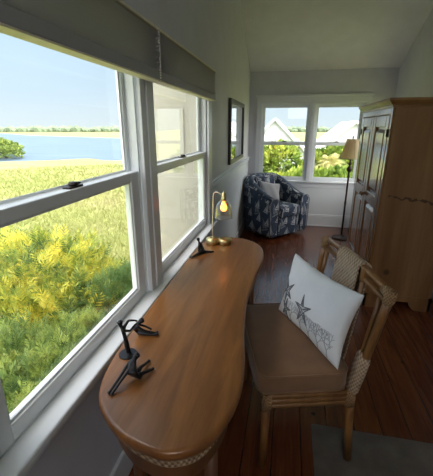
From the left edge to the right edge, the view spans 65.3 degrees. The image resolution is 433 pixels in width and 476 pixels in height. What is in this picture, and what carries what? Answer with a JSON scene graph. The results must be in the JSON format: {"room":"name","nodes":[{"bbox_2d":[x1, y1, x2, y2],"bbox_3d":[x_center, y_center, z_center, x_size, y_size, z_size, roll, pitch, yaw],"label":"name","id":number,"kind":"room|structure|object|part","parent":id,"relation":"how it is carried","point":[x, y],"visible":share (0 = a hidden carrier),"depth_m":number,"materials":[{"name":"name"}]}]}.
{"room":"home office","nodes":[
{"label":"home office","id":0,"kind":"room"},
{"bbox_2d":[26,0,250,475],"bbox_3d":[-0.324,-0.918,1.518,0.075,3.800,7.800,4,18,11],"label":"wall","id":1,"kind":"structure","parent":0,"point":[213,31],"depth_m":2.02,"materials":[{"name":"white paint"}]},
{"bbox_2d":[0,70,147,458],"bbox_3d":[-0.467,-0.139,1.055,0.074,1.193,0.945,4,18,11],"label":"window","id":2,"kind":"structure","parent":1,"relation":"in","point":[13,425],"depth_m":1.18,"materials":[{"name":"white paint"}]},
{"bbox_3d":[-0.484,-0.408,0.970,0.024,0.604,0.921,4,18,11],"label":"sash","id":3,"kind":"part","parent":2,"relation":"part of","materials":[{"name":"white paint"}]},
{"bbox_2d":[0,0,161,81],"bbox_3d":[-0.406,-0.540,0.733,0.071,0.202,1.425,4,18,11],"label":"pleated shade","id":4,"kind":"object","parent":1,"relation":"attached to","point":[111,34],"visible":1,"depth_m":0.94,"materials":[{"name":"fabric"}]},
{"bbox_3d":[-0.231,-0.755,1.377,0.008,0.195,0.007,4,18,11],"label":"bead chain","id":5,"kind":"part","parent":4,"relation":"part of","materials":[{"name":"grey metal"}]},
{"bbox_2d":[0,220,217,475],"bbox_3d":[-0.274,0.229,1.801,0.072,0.026,2.500,4,18,11],"label":"window sill","id":6,"kind":"structure","parent":1,"relation":"attached to","point":[19,458],"depth_m":1.04,"materials":[{"name":"white paint"}]},
{"bbox_2d":[24,231,211,475],"bbox_3d":[-0.295,0.276,1.821,0.018,0.073,2.420,4,18,11],"label":"trim","id":7,"kind":"structure","parent":1,"relation":"attached to","point":[32,465],"depth_m":1.02,"materials":[{"name":"white paint"}]},
{"bbox_2d":[135,77,162,290],"bbox_3d":[-0.304,-0.314,1.550,0.030,1.163,0.146,4,18,11],"label":"trim","id":8,"kind":"structure","parent":1,"relation":"attached to","point":[143,88],"depth_m":1.53,"materials":[{"name":"white paint"}]},
{"bbox_2d":[109,219,244,475],"bbox_3d":[-0.281,0.820,2.077,0.018,0.150,7.610,4,18,11],"label":"baseboard","id":9,"kind":"structure","parent":1,"relation":"attached to","point":[123,466],"depth_m":1.48,"materials":[{"name":"white paint"}]},
{"bbox_2d":[157,97,206,272],"bbox_3d":[-0.227,-0.494,2.143,0.074,1.193,1.095,4,18,11],"label":"window","id":10,"kind":"structure","parent":1,"relation":"in","point":[170,257],"depth_m":2.53,"materials":[{"name":"white paint"}]},
{"bbox_3d":[-0.243,-0.764,2.059,0.024,0.604,1.071,4,18,11],"label":"sash","id":11,"kind":"part","parent":10,"relation":"part of","materials":[{"name":"white paint"}]},
{"bbox_3d":[-0.213,-0.232,2.226,0.036,0.584,1.071,4,18,11],"label":"sash","id":12,"kind":"part","parent":10,"relation":"part of","materials":[{"name":"white paint"}]},
{"bbox_2d":[153,29,215,100],"bbox_3d":[-0.146,-0.930,1.932,0.062,0.199,1.124,4,18,11],"label":"pleated shade","id":13,"kind":"object","parent":1,"relation":"attached to","point":[181,70],"visible":0.73,"depth_m":1.72,"materials":[{"name":"fabric"}]},
{"bbox_3d":[-0.143,-0.859,1.955,0.044,0.038,1.124,4,18,11],"label":"rail","id":14,"kind":"part","parent":13,"relation":"part of","materials":[{"name":"grey fabric"}]},
{"bbox_2d":[206,100,211,223],"bbox_3d":[-0.057,-0.686,2.686,0.022,1.165,0.098,4,18,11],"label":"trim","id":15,"kind":"structure","parent":1,"relation":"attached to","point":[208,103],"depth_m":2.68,"materials":[{"name":"white paint"}]},
{"bbox_2d":[210,162,247,236],"bbox_3d":[0.222,-0.403,4.224,0.006,0.860,2.702,4,18,11],"label":"trim","id":16,"kind":"structure","parent":1,"relation":"attached to","point":[233,185],"depth_m":3.96,"materials":[{"name":"paint"}]},
{"bbox_2d":[212,156,249,188],"bbox_3d":[0.237,-0.846,4.077,0.034,0.075,2.702,4,18,11],"label":"trim","id":17,"kind":"structure","parent":1,"relation":"attached to","point":[227,173],"depth_m":3.54,"materials":[{"name":"white paint"}]},
{"bbox_2d":[228,98,244,164],"bbox_3d":[0.242,-1.250,3.978,0.029,0.665,1.040,4,18,11],"label":"wall mirror","id":18,"kind":"object","parent":1,"relation":"attached to","point":[236,108],"visible":1,"depth_m":3.85,"materials":[{"name":"mirror"}]},
{"bbox_2d":[231,103,242,159],"bbox_3d":[0.237,-1.250,3.979,0.012,0.581,0.956,4,18,11],"label":"mirror glass","id":19,"kind":"object","parent":18,"relation":"attached to","point":[237,108],"depth_m":3.96,"materials":[{"name":"grey mirror"}]},
{"bbox_2d":[153,83,197,257],"bbox_3d":[-0.157,0.652,4.923,0.719,7.700,1.900,4,18,11],"label":"wall","id":20,"kind":"structure","parent":0,"point":[177,187],"depth_m":3.56,"materials":[{"name":"beige paint"}]},
{"bbox_2d":[157,109,184,167],"bbox_3d":[-0.458,-1.001,3.421,0.270,0.575,0.015,4,18,11],"label":"window","id":21,"kind":"structure","parent":20,"relation":"attached to","point":[170,121],"depth_m":3.40,"materials":[{"name":"glass"}]},
{"bbox_2d":[129,226,432,475],"bbox_3d":[0.696,1.013,1.924,2.165,0.120,7.800,4,18,11],"label":"floor","id":22,"kind":"structure","parent":0,"point":[394,398],"depth_m":2.00,"materials":[{"name":"brown wood"}]},
{"bbox_2d":[99,237,263,475],"bbox_3d":[-0.026,0.613,1.735,0.459,0.757,1.703,4,18,11],"label":"desk","id":23,"kind":"object","parent":22,"relation":"on","point":[173,420],"visible":0.92,"depth_m":1.09,"materials":[{"name":"brown wood"}]},
{"bbox_2d":[117,319,136,359],"bbox_3d":[-0.301,0.333,1.160,0.061,0.132,0.097,4,18,11],"label":"figurine","id":24,"kind":"object","parent":23,"relation":"on","point":[127,353],"visible":0.99,"depth_m":1.14,"materials":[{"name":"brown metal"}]},
{"bbox_2d":[107,352,153,395],"bbox_3d":[-0.254,0.400,1.034,0.048,0.081,0.176,12,22,32],"label":"figurine","id":25,"kind":"object","parent":23,"relation":"on","point":[131,369],"visible":1,"depth_m":1.03,"materials":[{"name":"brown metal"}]},
{"bbox_3d":[-0.268,0.864,1.201,0.048,0.610,0.047,4,18,11],"label":"leg","id":26,"kind":"part","parent":23,"relation":"part of","materials":[{"name":"brown wood"}]},
{"bbox_2d":[133,318,158,335],"bbox_3d":[-0.265,0.330,1.257,0.096,0.075,0.033,0,18,0],"label":"figurine","id":27,"kind":"object","parent":23,"relation":"on","point":[139,330],"visible":0.99,"depth_m":1.26,"materials":[{"name":"black metal"}]},
{"bbox_2d":[189,237,213,257],"bbox_3d":[-0.104,0.052,2.067,0.180,0.103,0.063,-13,22,-35],"label":"figurine","id":28,"kind":"object","parent":23,"relation":"on","point":[201,250],"visible":1,"depth_m":2.07,"materials":[{"name":"black metal"}]},
{"bbox_3d":[-0.017,0.893,1.113,0.048,0.610,0.047,4,18,11],"label":"leg","id":29,"kind":"part","parent":23,"relation":"part of","materials":[{"name":"brown wood"}]},
{"bbox_2d":[206,191,231,245],"bbox_3d":[0.015,-0.132,2.217,0.179,0.358,0.117,4,18,11],"label":"table lamp","id":30,"kind":"object","parent":23,"relation":"on","point":[211,240],"visible":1,"depth_m":2.23,"materials":[{"name":"gold metal"}]},
{"bbox_3d":[0.005,-0.148,2.213,0.073,0.313,0.008,4,18,11],"label":"stem","id":31,"kind":"part","parent":30,"relation":"part of","materials":[{"name":"gold metal"}]},
{"bbox_2d":[221,191,225,200],"bbox_3d":[0.047,-0.269,2.164,0.035,0.064,0.035,4,18,11],"label":"socket","id":32,"kind":"object","parent":30,"relation":"attached to","point":[223,198],"depth_m":2.15,"materials":[{"name":"gold metal"}]},
{"bbox_3d":[0.047,-0.188,2.191,0.115,0.115,0.115,4,18,11],"label":"lamp shade","id":33,"kind":"part","parent":30,"relation":"part of","materials":[{"name":"clear glass"}]},
{"bbox_3d":[0.047,-0.205,2.185,0.045,0.070,0.044,4,18,11],"label":"bulb","id":34,"kind":"part","parent":30,"relation":"part of","materials":[{"name":"yellow glass"}]},
{"bbox_3d":[0.216,0.534,2.212,0.048,0.610,0.047,4,18,11],"label":"leg","id":35,"kind":"part","parent":23,"relation":"part of","materials":[{"name":"brown wood"}]},
{"bbox_2d":[244,172,309,237],"bbox_3d":[0.821,-0.503,5.002,0.798,0.850,0.778,-13,22,-34],"label":"barrel armchair","id":36,"kind":"object","parent":22,"relation":"on","point":[265,215],"visible":0.98,"depth_m":4.80,"materials":[{"name":"blue fabric"}]},
{"bbox_2d":[254,175,274,186],"bbox_3d":[0.709,-0.755,5.081,0.426,0.350,0.150,-13,22,-34],"label":"cushion","id":37,"kind":"object","parent":36,"relation":"on","point":[257,178],"depth_m":5.01,"materials":[{"name":"blue fabric"}]},
{"bbox_2d":[260,181,279,200],"bbox_3d":[0.769,-0.671,4.871,0.384,0.315,0.154,-7,19,-21],"label":"throw pillow","id":38,"kind":"object","parent":36,"relation":"on","point":[272,189],"visible":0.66,"depth_m":4.83,"materials":[{"name":"grey fabric"}]},
{"bbox_3d":[0.851,-0.264,5.036,0.446,0.255,0.605,-13,22,-34],"label":"seat","id":39,"kind":"part","parent":36,"relation":"part of","materials":[{"name":"blue fabric"}]},
{"bbox_2d":[278,200,299,217],"bbox_3d":[0.866,-0.451,4.953,0.438,0.148,0.625,-13,22,-34],"label":"seat cushion","id":40,"kind":"object","parent":36,"relation":"on","point":[287,208],"depth_m":4.74,"materials":[{"name":"blue fabric"}]},
{"bbox_2d":[244,236,397,468],"bbox_3d":[0.419,0.528,1.718,0.535,0.934,0.709,-1,18,-4],"label":"rattan chair","id":41,"kind":"object","parent":22,"relation":"on","point":[288,370],"visible":0.66,"depth_m":1.49,"materials":[{"name":"brown wood"}]},
{"bbox_3d":[0.177,0.688,2.064,0.043,0.410,0.040,-1,18,-4],"label":"leg","id":42,"kind":"part","parent":41,"relation":"part of","materials":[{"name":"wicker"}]},
{"bbox_3d":[0.216,0.867,1.517,0.043,0.410,0.040,-1,18,-4],"label":"leg","id":43,"kind":"part","parent":41,"relation":"part of","materials":[{"name":"wood"}]},
{"bbox_2d":[244,304,346,392],"bbox_3d":[0.354,0.523,1.728,0.403,0.103,0.619,-1,18,-4],"label":"seat cushion","id":44,"kind":"object","parent":41,"relation":"on","point":[282,358],"depth_m":1.52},
{"bbox_3d":[0.383,0.612,1.749,0.396,0.076,0.603,-1,18,-4],"label":"seat frame","id":45,"kind":"part","parent":41,"relation":"part of","materials":[{"name":"wood"}]},
{"bbox_3d":[0.583,0.273,1.975,0.115,0.540,0.035,-11,21,-30],"label":"post","id":46,"kind":"part","parent":41,"relation":"part of","materials":[{"name":"wood"}]},
{"bbox_2d":[279,254,363,369],"bbox_3d":[0.465,0.313,1.609,0.160,0.342,0.550,-5,19,-16],"label":"throw pillow","id":47,"kind":"object","parent":41,"relation":"on","point":[324,309],"visible":1,"depth_m":1.49,"materials":[{"name":"white fabric"}]},
{"bbox_2d":[283,278,310,325],"bbox_3d":[0.383,0.337,1.672,0.039,0.195,0.292,-3,18,-10],"label":"print","id":48,"kind":"object","parent":47,"relation":"attached to","point":[296,298],"depth_m":1.64},
{"bbox_2d":[285,301,333,356],"bbox_3d":[0.410,0.402,1.576,0.030,0.118,0.381,-7,19,-20],"label":"print","id":49,"kind":"object","parent":47,"relation":"attached to","point":[321,334],"depth_m":1.50},
{"bbox_3d":[0.603,0.854,1.540,0.073,0.401,0.040,-1,18,-4],"label":"leg","id":50,"kind":"part","parent":41,"relation":"part of","materials":[{"name":"wood"}]},
{"bbox_3d":[0.642,0.143,1.607,0.036,0.031,0.665,-1,18,-4],"label":"rail","id":51,"kind":"part","parent":41,"relation":"part of","materials":[{"name":"wicker"}]},
{"bbox_3d":[0.647,0.104,1.595,0.038,0.033,0.665,-1,18,-4],"label":"rail","id":52,"kind":"part","parent":41,"relation":"part of","materials":[{"name":"wicker"}]},
{"bbox_3d":[0.624,0.465,1.389,0.122,0.540,0.035,11,21,30],"label":"post","id":53,"kind":"part","parent":41,"relation":"part of","materials":[{"name":"wood"}]},
{"bbox_2d":[332,136,359,240],"bbox_3d":[1.784,-0.668,4.622,0.303,1.402,0.303,4,18,11],"label":"floor lamp","id":54,"kind":"object","parent":22,"relation":"on","point":[350,151],"visible":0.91,"depth_m":4.44,"materials":[{"name":"metal"}]},
{"bbox_3d":[1.785,-1.176,4.457,0.296,0.240,0.296,4,18,11],"label":"lamp shade","id":55,"kind":"part","parent":54,"relation":"part of","materials":[{"name":"beige fabric"}]},
{"bbox_2d":[311,424,432,475],"bbox_3d":[0.763,1.428,0.446,1.095,0.010,2.675,4,18,11],"label":"area rug","id":56,"kind":"object","parent":22,"relation":"on","point":[372,454],"visible":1,"depth_m":1.62,"materials":[{"name":"grey carpet"}]},
{"bbox_2d":[346,97,432,311],"bbox_3d":[1.659,-0.370,3.221,0.567,1.707,1.224,4,18,11],"label":"wardrobe","id":57,"kind":"object","parent":22,"relation":"on","point":[390,227],"visible":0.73,"depth_m":2.76,"materials":[{"name":"brown wood"}]},
{"bbox_3d":[1.482,-0.188,3.599,0.015,0.583,0.353,4,18,11],"label":"raised panel","id":58,"kind":"part","parent":57,"relation":"part of","materials":[{"name":"brown wood"}]},
{"bbox_3d":[1.482,-0.490,3.500,0.020,1.430,0.515,4,18,11],"label":"door","id":59,"kind":"part","parent":57,"relation":"part of","materials":[{"name":"brown wood"}]},
{"bbox_3d":[1.483,-0.820,3.392,0.015,0.563,0.353,4,18,11],"label":"raised panel","id":60,"kind":"part","parent":57,"relation":"part of","materials":[{"name":"brown wood"}]},
{"bbox_3d":[1.375,-0.030,3.116,0.015,0.583,0.353,4,18,11],"label":"raised panel","id":61,"kind":"part","parent":57,"relation":"part of","materials":[{"name":"brown wood"}]},
{"bbox_3d":[1.431,-0.408,3.259,0.018,1.535,1.140,4,18,11],"label":"frame","id":62,"kind":"part","parent":57,"relation":"part of","materials":[{"name":"brown wood"}]},
{"bbox_3d":[1.375,-0.332,3.017,0.020,1.430,0.515,4,18,11],"label":"door","id":63,"kind":"part","parent":57,"relation":"part of","materials":[{"name":"brown wood"}]},
{"bbox_3d":[1.376,-0.662,2.909,0.015,0.563,0.353,4,18,11],"label":"raised panel","id":64,"kind":"part","parent":57,"relation":"part of","materials":[{"name":"brown wood"}]},
{"bbox_3d":[1.660,-1.151,2.966,0.567,0.064,1.224,4,18,11],"label":"crown moulding","id":65,"kind":"part","parent":57,"relation":"part of","materials":[{"name":"brown wood"}]},
{"bbox_2d":[248,67,399,180],"bbox_3d":[1.492,-1.643,5.032,2.015,3.000,0.075,4,18,11],"label":"wall","id":66,"kind":"structure","parent":0,"point":[382,82],"depth_m":4.82,"materials":[{"name":"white paint"}]},
{"bbox_2d":[255,103,261,172],"bbox_3d":[0.642,-1.476,5.224,0.068,1.131,0.020,4,18,11],"label":"trim","id":67,"kind":"structure","parent":66,"relation":"attached to","point":[259,105],"depth_m":5.19,"materials":[{"name":"white paint"}]},
{"bbox_2d":[259,103,311,180],"bbox_3d":[1.039,-1.451,5.195,0.720,1.158,0.074,4,18,11],"label":"window","id":68,"kind":"structure","parent":66,"relation":"in","point":[264,105],"depth_m":5.14,"materials":[{"name":"white paint"}]},
{"bbox_3d":[1.036,-1.196,5.263,0.696,0.574,0.036,4,18,11],"label":"sash","id":69,"kind":"part","parent":68,"relation":"part of","materials":[{"name":"white paint"}]},
{"bbox_3d":[1.043,-1.720,5.124,0.696,0.579,0.024,4,18,11],"label":"sash","id":70,"kind":"part","parent":68,"relation":"part of","materials":[{"name":"white paint"}]},
{"bbox_2d":[306,103,315,180],"bbox_3d":[1.411,-1.423,5.071,0.056,1.128,0.020,4,18,11],"label":"trim","id":71,"kind":"structure","parent":66,"relation":"attached to","point":[313,108],"depth_m":5.05,"materials":[{"name":"white paint"}]},
{"bbox_2d":[256,93,374,102],"bbox_3d":[1.390,-2.013,4.872,1.640,0.108,0.040,4,18,11],"label":"trim","id":72,"kind":"structure","parent":66,"relation":"attached to","point":[357,97],"depth_m":4.86,"materials":[{"name":"white paint"}]},
{"bbox_2d":[287,180,353,183],"bbox_3d":[1.388,-0.872,5.240,1.680,0.026,0.060,4,18,11],"label":"trim","id":73,"kind":"structure","parent":66,"relation":"attached to","point":[295,181],"depth_m":5.18,"materials":[{"name":"white paint"}]},
{"bbox_2d":[289,182,353,188],"bbox_3d":[1.391,-0.829,5.271,1.600,0.073,0.018,4,18,11],"label":"trim","id":74,"kind":"structure","parent":66,"relation":"attached to","point":[314,185],"depth_m":5.21,"materials":[{"name":"white paint"}]},
{"bbox_2d":[295,187,352,215],"bbox_3d":[1.485,-0.582,5.337,2.007,0.434,0.006,4,18,11],"label":"trim","id":75,"kind":"structure","parent":66,"relation":"attached to","point":[323,201],"depth_m":5.28,"materials":[{"name":"paint"}]},
{"bbox_2d":[306,214,349,227],"bbox_3d":[1.479,-0.291,5.419,1.977,0.190,0.032,4,18,11],"label":"baseboard","id":76,"kind":"structure","parent":66,"relation":"attached to","point":[313,219],"depth_m":5.36,"materials":[{"name":"white paint"}]},
{"bbox_2d":[309,102,365,181],"bbox_3d":[1.783,-1.401,5.047,0.680,1.158,0.074,4,18,11],"label":"window","id":77,"kind":"structure","parent":66,"relation":"in","point":[325,104],"depth_m":5.03,"materials":[{"name":"white paint"}]},
{"bbox_3d":[1.779,-1.147,5.114,0.656,0.574,0.036,4,18,11],"label":"sash","id":78,"kind":"part","parent":77,"relation":"part of","materials":[{"name":"white paint"}]},
{"bbox_3d":[1.787,-1.670,4.976,0.656,0.579,0.024,4,18,11],"label":"sash","id":79,"kind":"part","parent":77,"relation":"part of","materials":[{"name":"white paint"}]},
{"bbox_2d":[240,0,432,71],"bbox_3d":[0.701,-1.903,0.971,2.055,1.484,7.690,4,18,11],"label":"ceiling","id":80,"kind":"structure","parent":0,"point":[281,35],"depth_m":4.03,"materials":[{"name":"paint"}]},
{"bbox_2d":[395,9,432,97],"bbox_3d":[1.722,-0.782,1.111,0.075,3.800,7.800,4,18,11],"label":"wall","id":81,"kind":"structure","parent":0,"point":[415,77],"depth_m":3.83,"materials":[{"name":"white paint"}]},
{"label":"outside","id":82,"kind":"structure","parent":0,"visible":0},
{"bbox_2d":[0,132,326,364],"bbox_3d":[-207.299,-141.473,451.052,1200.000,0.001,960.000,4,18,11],"label":"ground","id":83,"kind":"structure","parent":82,"point":[300,135],"depth_m":50.51,"materials":[{"name":"plant"}]},
{"bbox_2d":[0,137,25,157],"bbox_3d":[-45.135,-18.581,68.782,18.088,4.724,9.737,15,23,38],"label":"tree","id":84,"kind":"object","parent":83,"relation":"on","point":[9,147],"visible":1,"depth_m":65.79,"materials":[{"name":"green plant"}]},
{"bbox_2d":[0,305,110,413],"bbox_3d":[-2.100,2.865,4.285,2.795,3.892,3.220,-4,19,-13],"label":"bushes","id":85,"kind":"object","parent":83,"relation":"on","point":[45,348],"visible":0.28,"depth_m":3.98,"materials":[{"name":"green plant"}]},
{"bbox_2d":[0,223,129,396],"bbox_3d":[-3.837,1.820,6.673,5.759,4.410,4.415,5,19,16],"label":"flowering bush","id":86,"kind":"object","parent":83,"relation":"on","point":[33,254],"visible":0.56,"depth_m":5.83,"materials":[{"name":"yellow plant"}]},
{"bbox_2d":[0,163,130,284],"bbox_3d":[-24.437,-4.081,30.952,35.633,0.450,49.624,-4,19,-12],"label":"marsh grass","id":87,"kind":"structure","parent":83,"relation":"on","point":[78,206],"depth_m":25.55,"materials":[{"name":"plant"}]},
{"bbox_2d":[86,303,110,327],"bbox_3d":[-1.687,2.658,5.545,1.238,3.499,1.226,4,18,11],"label":"dry shrub","id":88,"kind":"object","parent":83,"relation":"on","point":[109,303],"visible":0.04,"depth_m":5.08,"materials":[{"name":"green plant"}]},
{"bbox_2d":[74,260,132,314],"bbox_3d":[-1.550,2.251,6.220,2.030,3.865,2.841,4,18,11],"label":"leafy shrub","id":89,"kind":"object","parent":83,"relation":"on","point":[125,280],"visible":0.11,"depth_m":5.52,"materials":[{"name":"green plant"}]},
{"bbox_2d":[0,125,334,131],"bbox_3d":[-63.985,-139.222,435.643,553.393,13.372,258.466,4,18,11],"label":"treeline","id":90,"kind":"object","parent":83,"relation":"on","point":[76,128],"visible":0.32,"depth_m":449.71,"materials":[{"name":"green plant"}]},
{"bbox_2d":[264,118,295,145],"bbox_3d":[8.502,-13.301,48.508,7.126,7.160,12.969,4,18,11],"label":"house","id":91,"kind":"structure","parent":83,"relation":"on","point":[275,129],"depth_m":42.33,"materials":[{"name":"white"}]},
{"bbox_2d":[263,138,302,173],"bbox_3d":[2.631,-2.130,16.908,4.468,5.551,2.855,4,18,11],"label":"leafy tree","id":92,"kind":"object","parent":83,"relation":"on","point":[273,155],"visible":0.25,"depth_m":15.75,"materials":[{"name":"green plant"}]},
{"bbox_2d":[272,138,315,170],"bbox_3d":[7.772,-7.065,32.970,5.137,4.960,9.969,4,18,11],"label":"house","id":93,"kind":"structure","parent":83,"relation":"on","point":[301,147],"depth_m":28.36,"materials":[{"name":"grey"}]},
{"bbox_2d":[265,164,352,177],"bbox_3d":[3.389,-0.610,13.574,4.356,4.757,2.200,4,18,11],"label":"leafy shrub","id":94,"kind":"object","parent":83,"relation":"on","point":[337,171],"visible":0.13,"depth_m":12.63,"materials":[{"name":"green plant"}]},
{"bbox_2d":[302,141,354,172],"bbox_3d":[6.517,-2.374,17.830,4.617,5.457,2.551,7,19,19],"label":"leafy tree","id":95,"kind":"object","parent":83,"relation":"on","point":[329,150],"visible":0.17,"depth_m":17.10,"materials":[{"name":"green plant"}]},
{"bbox_2d":[314,153,352,171],"bbox_3d":[5.271,-1.528,16.108,2.265,4.916,2.612,4,18,11],"label":"palm tree","id":96,"kind":"object","parent":83,"relation":"on","point":[332,160],"visible":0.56,"depth_m":15.30,"materials":[{"name":"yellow plant"}]},
{"bbox_2d":[316,120,358,148],"bbox_3d":[16.693,-11.613,44.026,9.498,6.760,12.969,4,18,11],"label":"house","id":97,"kind":"structure","parent":83,"relation":"on","point":[343,131],"depth_m":38.40,"materials":[{"name":"white"}]},
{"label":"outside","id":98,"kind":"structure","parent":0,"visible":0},
{"bbox_2d":[0,133,304,161],"bbox_3d":[-112.050,-62.401,209.680,361.192,0.080,278.000,4,18,11],"label":"water","id":99,"kind":"structure","parent":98,"point":[37,148],"depth_m":100.27,"materials":[{"name":"blue liquid"}]}
]}

